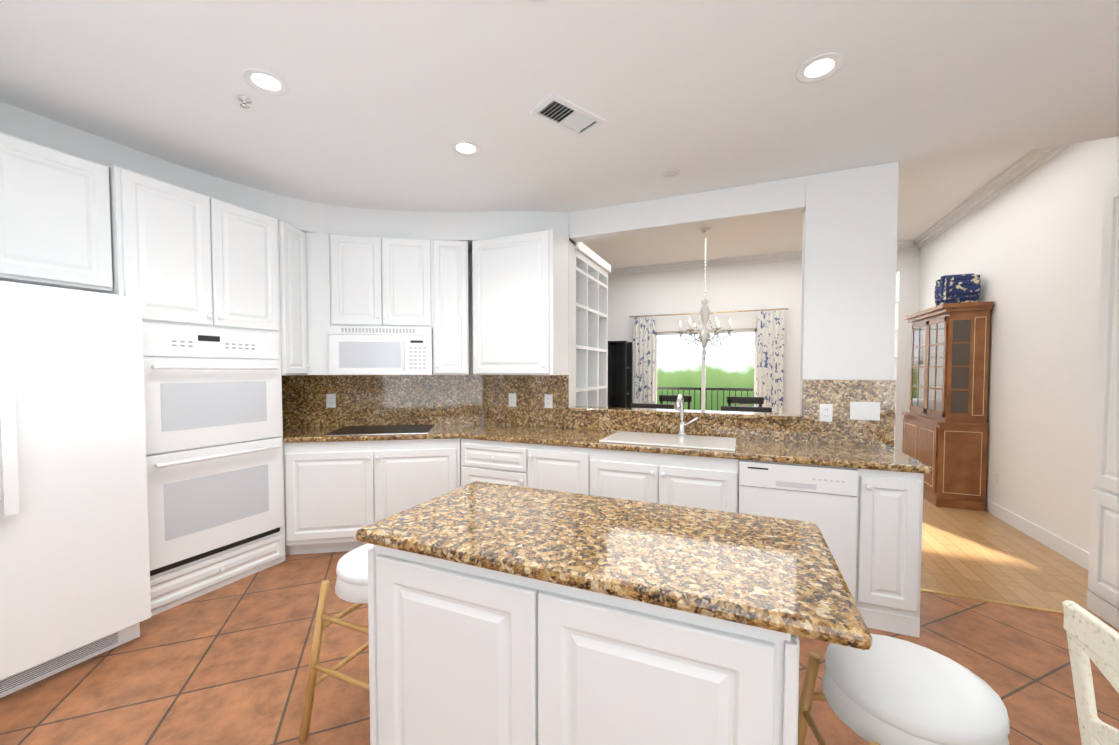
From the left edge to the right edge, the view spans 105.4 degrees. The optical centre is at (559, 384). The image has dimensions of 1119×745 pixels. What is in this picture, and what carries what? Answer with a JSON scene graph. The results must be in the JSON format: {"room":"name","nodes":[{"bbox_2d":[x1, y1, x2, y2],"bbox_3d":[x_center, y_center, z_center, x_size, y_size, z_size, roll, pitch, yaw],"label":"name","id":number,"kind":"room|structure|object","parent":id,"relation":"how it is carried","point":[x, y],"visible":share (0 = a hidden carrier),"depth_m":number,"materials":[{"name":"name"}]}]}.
{"room":"kitchen","nodes":[
{"label":"kitchen","id":0,"kind":"room"},
{"bbox_2d":[0,101,575,250],"bbox_3d":[-1.665,-1.314,2.733,2.500,0.236,3.350,1,2,23],"label":"soffit","id":1,"kind":"structure","parent":0,"point":[313,217],"depth_m":3.34,"materials":[{"name":"white paint"}]},
{"bbox_2d":[469,251,483,424],"bbox_3d":[-1.693,-0.090,3.922,2.156,2.760,0.150,0,2,-10],"label":"wall","id":2,"kind":"structure","parent":0,"point":[471,315],"depth_m":3.98,"materials":[{"name":"white paint"}]},
{"bbox_2d":[282,375,481,427],"bbox_3d":[-1.585,0.142,3.858,1.744,0.458,0.020,0,2,-10],"label":"backsplash","id":3,"kind":"structure","parent":2,"relation":"attached to","point":[369,400],"depth_m":3.84,"materials":[{"name":"stone"}]},
{"bbox_2d":[326,394,335,407],"bbox_3d":[-2.018,0.145,3.768,0.075,0.120,0.008,0,2,-10],"label":"outlet","id":4,"kind":"object","parent":3,"relation":"attached to","point":[330,400],"visible":1,"depth_m":3.77,"materials":[{"name":"white plastic"}]},
{"bbox_2d":[305,232,469,374],"bbox_3d":[-1.430,-0.654,3.677,1.274,1.142,0.379,0,2,-10],"label":"upper cabinet","id":5,"kind":"object","parent":2,"relation":"attached to","point":[355,280],"visible":1,"depth_m":3.52,"materials":[{"name":"white wood"}]},
{"bbox_2d":[329,326,432,374],"bbox_3d":[-1.481,-0.279,3.641,0.792,0.396,0.408,0,2,-10],"label":"microwave","id":6,"kind":"object","parent":5,"relation":"attached to","point":[368,350],"visible":1,"depth_m":3.47,"materials":[{"name":"white"}]},
{"bbox_2d":[0,551,1118,744],"bbox_3d":[0.147,1.455,-0.334,10.000,0.050,7.400,1,2,23],"label":"floor","id":7,"kind":"structure","parent":0,"point":[228,664],"depth_m":1.98,"materials":[{"name":"orange tile"}]},
{"bbox_2d":[0,281,150,697],"bbox_3d":[-2.683,0.460,1.948,0.915,1.790,0.910,1,2,23],"label":"refrigerator","id":8,"kind":"object","parent":7,"relation":"on","point":[74,565],"visible":1,"depth_m":1.96,"materials":[{"name":"white metal"}]},
{"bbox_2d":[103,165,284,615],"bbox_3d":[-2.467,0.065,2.844,0.649,2.520,0.880,1,2,23],"label":"tall cabinet","id":9,"kind":"object","parent":7,"relation":"on","point":[181,256],"visible":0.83,"depth_m":2.64,"materials":[{"name":"white wood"}]},
{"bbox_2d":[142,322,282,575],"bbox_3d":[-2.164,0.364,2.724,0.112,1.440,0.790,1,2,23],"label":"double oven","id":10,"kind":"object","parent":9,"relation":"in","point":[212,400],"visible":0.9,"depth_m":2.67,"materials":[{"name":"white metal"}]},
{"bbox_2d":[298,543,372,742],"bbox_3d":[-0.710,1.018,1.740,0.450,0.692,0.452,1,2,23],"label":"stool","id":11,"kind":"object","parent":7,"relation":"on","point":[351,585],"visible":0.33,"depth_m":1.63,"materials":[{"name":"brown wood"}]},
{"bbox_2d":[283,438,460,554],"bbox_3d":[-1.626,0.863,3.551,1.948,0.879,0.659,0,2,-10],"label":"base cabinet","id":12,"kind":"object","parent":7,"relation":"on","point":[337,495],"visible":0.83,"depth_m":2.97,"materials":[{"name":"white wood"}]},
{"bbox_2d":[283,424,481,442],"bbox_3d":[-1.625,0.402,3.547,1.929,0.040,0.636,0,2,-10],"label":"countertop","id":13,"kind":"structure","parent":12,"relation":"on","point":[317,434],"depth_m":3.33,"materials":[{"name":"stone"}]},
{"bbox_2d":[324,424,434,435],"bbox_3d":[-1.467,0.378,3.580,0.770,0.006,0.520,0,2,-10],"label":"cooktop","id":14,"kind":"object","parent":13,"relation":"in","point":[380,429],"visible":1,"depth_m":3.52,"materials":[{"name":"black glass"}]},
{"bbox_2d":[461,439,528,487],"bbox_3d":[-0.474,0.861,3.597,0.775,0.880,0.626,1,2,23],"label":"base cabinet","id":15,"kind":"object","parent":7,"relation":"on","point":[497,462],"depth_m":3.26,"materials":[{"name":"white wood"}]},
{"bbox_2d":[529,444,588,494],"bbox_3d":[0.105,0.869,3.348,0.485,0.880,0.626,1,2,23],"label":"base cabinet","id":16,"kind":"object","parent":7,"relation":"on","point":[555,468],"depth_m":3.05,"materials":[{"name":"white wood"}]},
{"bbox_2d":[367,544,799,744],"bbox_3d":[0.060,0.932,1.406,1.215,0.880,0.620,1,2,23],"label":"kitchen island","id":17,"kind":"object","parent":7,"relation":"on","point":[462,654],"visible":0.75,"depth_m":1.10,"materials":[{"name":"white wood"}]},
{"bbox_2d":[355,481,872,649],"bbox_3d":[0.104,0.473,1.373,1.350,0.040,0.660,1,2,23],"label":"island countertop","id":18,"kind":"structure","parent":17,"relation":"on","point":[778,574],"depth_m":1.19,"materials":[{"name":"stone"}]},
{"bbox_2d":[589,448,660,503],"bbox_3d":[0.546,0.876,3.159,0.475,0.880,0.626,1,2,23],"label":"base cabinet","id":19,"kind":"object","parent":7,"relation":"on","point":[629,475],"depth_m":2.86,"materials":[{"name":"white wood"}]},
{"bbox_2d":[661,454,739,512],"bbox_3d":[0.980,0.882,2.973,0.470,0.880,0.626,1,2,23],"label":"base cabinet","id":20,"kind":"object","parent":7,"relation":"on","point":[710,483],"depth_m":2.67,"materials":[{"name":"white wood"}]},
{"bbox_2d":[739,460,857,600],"bbox_3d":[1.461,0.892,2.705,0.597,0.875,0.546,1,2,23],"label":"dishwasher","id":21,"kind":"object","parent":7,"relation":"on","point":[824,498],"visible":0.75,"depth_m":2.42,"materials":[{"name":"white metal"}]},
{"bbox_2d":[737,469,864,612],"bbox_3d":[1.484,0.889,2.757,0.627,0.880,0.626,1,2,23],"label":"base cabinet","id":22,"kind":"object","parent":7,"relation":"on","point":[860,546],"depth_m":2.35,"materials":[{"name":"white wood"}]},
{"bbox_2d":[460,424,932,473],"bbox_3d":[0.612,0.416,3.110,3.137,0.040,0.636,1,2,23],"label":"countertop","id":23,"kind":"structure","parent":22,"relation":"on","point":[854,456],"depth_m":2.72,"materials":[{"name":"stone"}]},
{"bbox_2d":[599,431,736,450],"bbox_3d":[0.778,0.393,3.030,0.880,0.012,0.510,1,2,23],"label":"sink","id":24,"kind":"object","parent":23,"relation":"in","point":[686,441],"visible":0.98,"depth_m":2.96,"materials":[{"name":"white ceramic"}]},
{"bbox_2d":[675,394,697,435],"bbox_3d":[0.920,0.228,3.095,0.151,0.315,0.272,1,2,23],"label":"faucet","id":25,"kind":"object","parent":23,"relation":"on","point":[680,408],"visible":1,"depth_m":3.18,"materials":[{"name":"silver metal"}]},
{"bbox_2d":[861,469,923,637],"bbox_3d":[1.900,0.895,2.578,0.278,0.880,0.626,1,2,23],"label":"base cabinet","id":26,"kind":"object","parent":7,"relation":"on","point":[889,546],"depth_m":2.29,"materials":[{"name":"white wood"}]},
{"bbox_2d":[798,633,1009,744],"bbox_3d":[0.862,1.040,1.065,0.450,0.692,0.452,0,2,8],"label":"stool","id":27,"kind":"object","parent":7,"relation":"on","point":[885,690],"visible":0.92,"depth_m":0.99,"materials":[{"name":"white leather"}]},
{"bbox_2d":[1062,600,1118,744],"bbox_3d":[1.075,0.902,0.474,0.546,1.003,0.462,1,2,23],"label":"chair","id":28,"kind":"object","parent":7,"relation":"on","point":[1093,638],"visible":1,"depth_m":0.74,"materials":[{"name":"beige painted wood"}]},
{"bbox_2d":[1086,177,1118,629],"bbox_3d":[3.103,0.105,1.938,0.387,2.500,1.081,1,2,23],"label":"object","id":29,"kind":"object","parent":7,"relation":"on","point":[1103,589],"visible":1,"depth_m":2.42,"materials":[{"name":"white wood"}]},
{"bbox_2d":[0,0,1118,212],"bbox_3d":[0.176,-1.381,-0.358,10.000,0.100,7.550,1,2,23],"label":"ceiling","id":30,"kind":"structure","parent":0,"point":[382,104],"depth_m":2.03,"materials":[{"name":"white paint"}]},
{"bbox_2d":[237,95,251,108],"bbox_3d":[-1.560,-1.394,2.113,0.060,0.036,0.060,1,2,23],"label":"sprinkler","id":31,"kind":"object","parent":30,"relation":"attached to","point":[245,100],"visible":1,"depth_m":2.11,"materials":[{"name":"silver metal"}]},
{"bbox_2d":[242,68,289,95],"bbox_3d":[-1.365,-1.405,1.985,0.184,0.006,0.184,1,2,23],"label":"recessed light","id":32,"kind":"object","parent":30,"relation":"in","point":[270,83],"visible":1,"depth_m":1.98,"materials":[{"name":"white"}]},
{"bbox_2d":[450,140,480,156],"bbox_3d":[-0.566,-1.424,2.578,0.184,0.006,0.184,1,2,23],"label":"recessed light","id":33,"kind":"object","parent":30,"relation":"in","point":[463,148],"visible":1,"depth_m":2.58,"materials":[{"name":"white"}]},
{"bbox_2d":[529,92,605,137],"bbox_3d":[0.044,-1.410,2.251,0.360,0.013,0.200,-2,2,-39],"label":"ceiling vent","id":34,"kind":"object","parent":30,"relation":"in","point":[556,110],"visible":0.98,"depth_m":2.24,"materials":[{"name":"white metal"}]},
{"bbox_2d":[663,169,678,176],"bbox_3d":[0.755,-1.433,2.892,0.110,0.008,0.110,1,2,23],"label":"ceiling detector","id":35,"kind":"object","parent":30,"relation":"attached to","point":[670,172],"visible":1,"depth_m":2.88,"materials":[{"name":"white plastic"}]},
{"bbox_2d":[796,53,843,82],"bbox_3d":[1.154,-1.402,1.895,0.184,0.006,0.184,1,2,23],"label":"recessed light","id":36,"kind":"object","parent":30,"relation":"in","point":[818,68],"visible":1,"depth_m":1.89,"materials":[{"name":"white"}]},
{"bbox_2d":[568,161,898,415],"bbox_3d":[0.719,-0.076,3.480,3.259,2.771,0.174,1,2,23],"label":"wall","id":37,"kind":"structure","parent":0,"point":[849,257],"depth_m":2.90,"materials":[{"name":"white paint"}]},
{"bbox_2d":[472,229,568,374],"bbox_3d":[-0.343,-0.651,3.626,0.754,1.140,0.378,1,2,23],"label":"upper cabinet","id":38,"kind":"object","parent":37,"relation":"attached to","point":[520,300],"visible":1,"depth_m":3.47,"materials":[{"name":"white wood"}]},
{"bbox_2d":[567,406,801,420],"bbox_3d":[0.916,0.222,3.397,1.756,0.030,0.225,1,2,23],"label":"sill","id":39,"kind":"structure","parent":37,"relation":"on","point":[750,415],"depth_m":3.29,"materials":[{"name":"stone"}]},
{"bbox_2d":[483,375,895,446],"bbox_3d":[0.732,0.158,3.386,3.135,0.458,0.020,1,2,23],"label":"backsplash","id":40,"kind":"structure","parent":37,"relation":"attached to","point":[530,391],"depth_m":3.17,"materials":[{"name":"stone"}]},
{"bbox_2d":[509,393,515,406],"bbox_3d":[-0.427,0.142,3.867,0.075,0.120,0.008,1,2,23],"label":"electrical outlet","id":41,"kind":"object","parent":40,"relation":"attached to","point":[512,399],"visible":1,"depth_m":3.86,"materials":[{"name":"white plastic"}]},
{"bbox_2d":[545,394,552,407],"bbox_3d":[-0.096,0.146,3.725,0.075,0.120,0.008,1,2,23],"label":"electrical outlet","id":42,"kind":"object","parent":40,"relation":"attached to","point":[548,400],"visible":1,"depth_m":3.72,"materials":[{"name":"white plastic"}]},
{"bbox_2d":[819,404,832,421],"bbox_3d":[1.815,0.193,2.906,0.075,0.120,0.008,1,2,23],"label":"outlet","id":43,"kind":"object","parent":40,"relation":"attached to","point":[826,412],"visible":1,"depth_m":2.90,"materials":[{"name":"white plastic"}]},
{"bbox_2d":[850,402,879,420],"bbox_3d":[2.018,0.176,2.818,0.165,0.120,0.008,1,2,23],"label":"light switch","id":44,"kind":"object","parent":40,"relation":"attached to","point":[864,410],"visible":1,"depth_m":2.81,"materials":[{"name":"white plastic"}]},
{"bbox_2d":[608,249,919,451],"bbox_3d":[2.003,-0.452,7.481,7.200,3.260,0.165,1,2,23],"label":"wall","id":45,"kind":"structure","parent":0,"point":[768,285],"depth_m":6.93,"materials":[{"name":"white paint"}]},
{"bbox_2d":[654,328,756,409],"bbox_3d":[2.463,0.129,7.306,1.700,2.100,0.060,1,2,23],"label":"door","id":46,"kind":"structure","parent":45,"relation":"in","point":[657,334],"depth_m":7.27,"materials":[{"name":"white"}]},
{"bbox_2d":[629,308,787,316],"bbox_3d":[2.388,-1.184,7.088,2.500,0.024,0.024,1,2,23],"label":"curtain rod","id":47,"kind":"object","parent":45,"relation":"attached to","point":[712,312],"visible":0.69,"depth_m":6.98,"materials":[{"name":"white metal"}]},
{"bbox_2d":[633,317,654,403],"bbox_3d":[1.479,-0.013,7.517,0.380,2.330,0.061,1,2,23],"label":"curtain","id":48,"kind":"object","parent":47,"relation":"hanging from","point":[643,354],"visible":0.6,"depth_m":7.51,"materials":[{"name":"white fabric"}]},
{"bbox_2d":[756,310,784,412],"bbox_3d":[3.316,0.013,6.728,0.380,2.330,0.061,1,2,23],"label":"curtain","id":49,"kind":"object","parent":47,"relation":"hanging from","point":[770,352],"visible":0.58,"depth_m":6.71,"materials":[{"name":"white fabric"}]},
{"bbox_2d":[608,240,921,276],"bbox_3d":[1.865,-2.019,7.362,7.000,0.110,0.100,1,2,23],"label":"crown molding","id":50,"kind":"structure","parent":45,"relation":"attached to","point":[906,244],"depth_m":7.01,"materials":[{"name":"white paint"}]},
{"bbox_2d":[582,150,1030,268],"bbox_3d":[2.162,-1.910,6.791,12.000,0.490,7.220,1,2,23],"label":"ceiling","id":51,"kind":"structure","parent":0,"point":[929,196],"depth_m":5.55,"materials":[{"name":"white paint"}]},
{"bbox_2d":[677,228,733,359],"bbox_3d":[1.903,-1.165,5.577,0.720,1.700,0.632,1,2,23],"label":"dining chandelier","id":52,"kind":"object","parent":51,"relation":"hanging from","point":[704,336],"visible":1,"depth_m":5.55,"materials":[{"name":"silver painted metal"}]},
{"bbox_2d":[921,498,1102,619],"bbox_3d":[2.580,1.186,7.867,12.000,0.050,9.600,1,2,23],"label":"floor","id":53,"kind":"structure","parent":0,"point":[981,554],"depth_m":3.12,"materials":[{"name":"beige wood"}]},
{"bbox_2d":[575,242,610,406],"bbox_3d":[0.213,-0.014,4.363,0.340,2.582,1.032,1,2,23],"label":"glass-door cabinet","id":54,"kind":"object","parent":53,"relation":"on","point":[592,269],"visible":0.4,"depth_m":4.42,"materials":[{"name":"white"}]},
{"bbox_2d":[608,341,631,407],"bbox_3d":[1.060,0.213,7.486,0.320,1.920,0.440,1,2,23],"label":"etagere","id":55,"kind":"object","parent":53,"relation":"on","point":[619,373],"visible":0.6,"depth_m":7.59,"materials":[{"name":"black paint"}]},
{"bbox_2d":[631,403,673,408],"bbox_3d":[1.159,0.734,5.174,0.500,1.030,0.460,1,2,23],"label":"dining chair","id":56,"kind":"object","parent":53,"relation":"on","point":[654,406],"visible":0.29,"depth_m":4.94,"materials":[{"name":"grey wood"}]},
{"bbox_2d":[659,395,691,409],"bbox_3d":[1.728,0.691,6.497,0.500,1.030,0.460,1,2,23],"label":"dining chair","id":57,"kind":"object","parent":53,"relation":"on","point":[672,399],"visible":0.23,"depth_m":6.67,"materials":[{"name":"grey wood"}]},
{"bbox_2d":[727,396,763,406],"bbox_3d":[2.646,0.704,6.102,0.500,1.030,0.460,1,2,23],"label":"dining chair","id":58,"kind":"object","parent":53,"relation":"on","point":[745,401],"visible":0.19,"depth_m":6.26,"materials":[{"name":"grey wood"}]},
{"bbox_2d":[721,406,771,412],"bbox_3d":[2.079,0.747,4.780,0.500,1.030,0.460,1,2,23],"label":"dining chair","id":59,"kind":"object","parent":53,"relation":"on","point":[747,409],"visible":0.08,"depth_m":4.55,"materials":[{"name":"grey wood"}]},
{"bbox_2d":[901,301,993,510],"bbox_3d":[4.322,0.210,4.844,0.400,2.100,1.140,1,2,23],"label":"hutch","id":60,"kind":"object","parent":53,"relation":"on","point":[945,429],"visible":0.98,"depth_m":4.39,"materials":[{"name":"brown wood"}]},
{"bbox_2d":[934,281,936,302],"bbox_3d":[4.299,-1.000,4.674,0.283,0.312,0.090,1,2,23],"label":"pillow","id":61,"kind":"object","parent":60,"relation":"on","point":[935,292],"depth_m":4.73,"materials":[{"name":"fabric"}]},
{"bbox_2d":[936,276,941,305],"bbox_3d":[4.255,-1.007,4.570,0.283,0.331,0.086,1,2,23],"label":"pillow","id":62,"kind":"object","parent":60,"relation":"on","point":[938,281],"depth_m":4.69,"materials":[{"name":"blue fabric"}]},
{"bbox_2d":[940,273,980,304],"bbox_3d":[4.213,-0.988,4.473,0.283,0.303,0.099,1,2,23],"label":"pillow","id":63,"kind":"object","parent":60,"relation":"on","point":[961,288],"depth_m":4.45,"materials":[{"name":"blue fabric"}]},
{"bbox_2d":[920,588,1100,619],"bbox_3d":[2.627,1.330,2.628,0.980,0.006,0.035,1,2,23],"label":"threshold strip","id":64,"kind":"object","parent":53,"relation":"on","point":[994,601],"depth_m":2.61,"materials":[{"name":"brown wood"}]},
{"bbox_2d":[919,137,1118,569],"bbox_3d":[4.147,-0.328,3.688,0.165,3.250,5.150,1,2,23],"label":"wall","id":65,"kind":"structure","parent":0,"point":[1028,248],"depth_m":3.54,"materials":[{"name":"white paint"}]},
{"bbox_2d":[912,143,1072,246],"bbox_3d":[4.254,-1.915,4.183,0.100,0.110,3.840,1,2,23],"label":"crown molding","id":66,"kind":"structure","parent":65,"relation":"attached to","point":[1032,160],"depth_m":4.16,"materials":[{"name":"white paint"}]},
{"bbox_3d":[-3.787,0.012,0.787,0.150,2.760,6.443,1,2,23],"label":"wall","id":67,"kind":"structure","parent":0,"visible":0},
{"bbox_2d":[0,132,112,292],"bbox_3d":[-2.857,-0.832,1.970,0.599,0.670,0.970,1,2,23],"label":"upper cabinet","id":68,"kind":"object","parent":67,"relation":"attached to","point":[55,224],"visible":0.96,"depth_m":2.11,"materials":[{"name":"white wood"}]},
{"bbox_2d":[278,219,309,375],"bbox_3d":[-2.199,-0.647,3.494,0.609,1.140,0.559,1,2,23],"label":"upper cabinet","id":69,"kind":"object","parent":67,"relation":"attached to","point":[293,296],"visible":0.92,"depth_m":3.23,"materials":[{"name":"white wood"}]},
{"bbox_3d":[2.036,1.174,8.399,3.580,0.040,1.450,1,2,23],"label":"floor","id":70,"kind":"structure","parent":0,"visible":0},
{"bbox_2d":[657,387,753,410],"bbox_3d":[2.725,0.557,8.764,2.558,0.990,0.040,1,2,23],"label":"balcony railing","id":71,"kind":"object","parent":70,"relation":"on","point":[706,389],"visible":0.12,"depth_m":8.61,"materials":[{"name":"black metal"}]},
{"label":"outside","id":72,"kind":"structure","parent":0,"visible":0},
{"bbox_2d":[657,332,754,410],"bbox_3d":[6.856,-2.913,10.089,32.000,20.000,14.100,1,2,23],"label":"sky","id":73,"kind":"structure","parent":72,"point":[729,362],"depth_m":17.97,"materials":[{"name":"white"}]}
]}

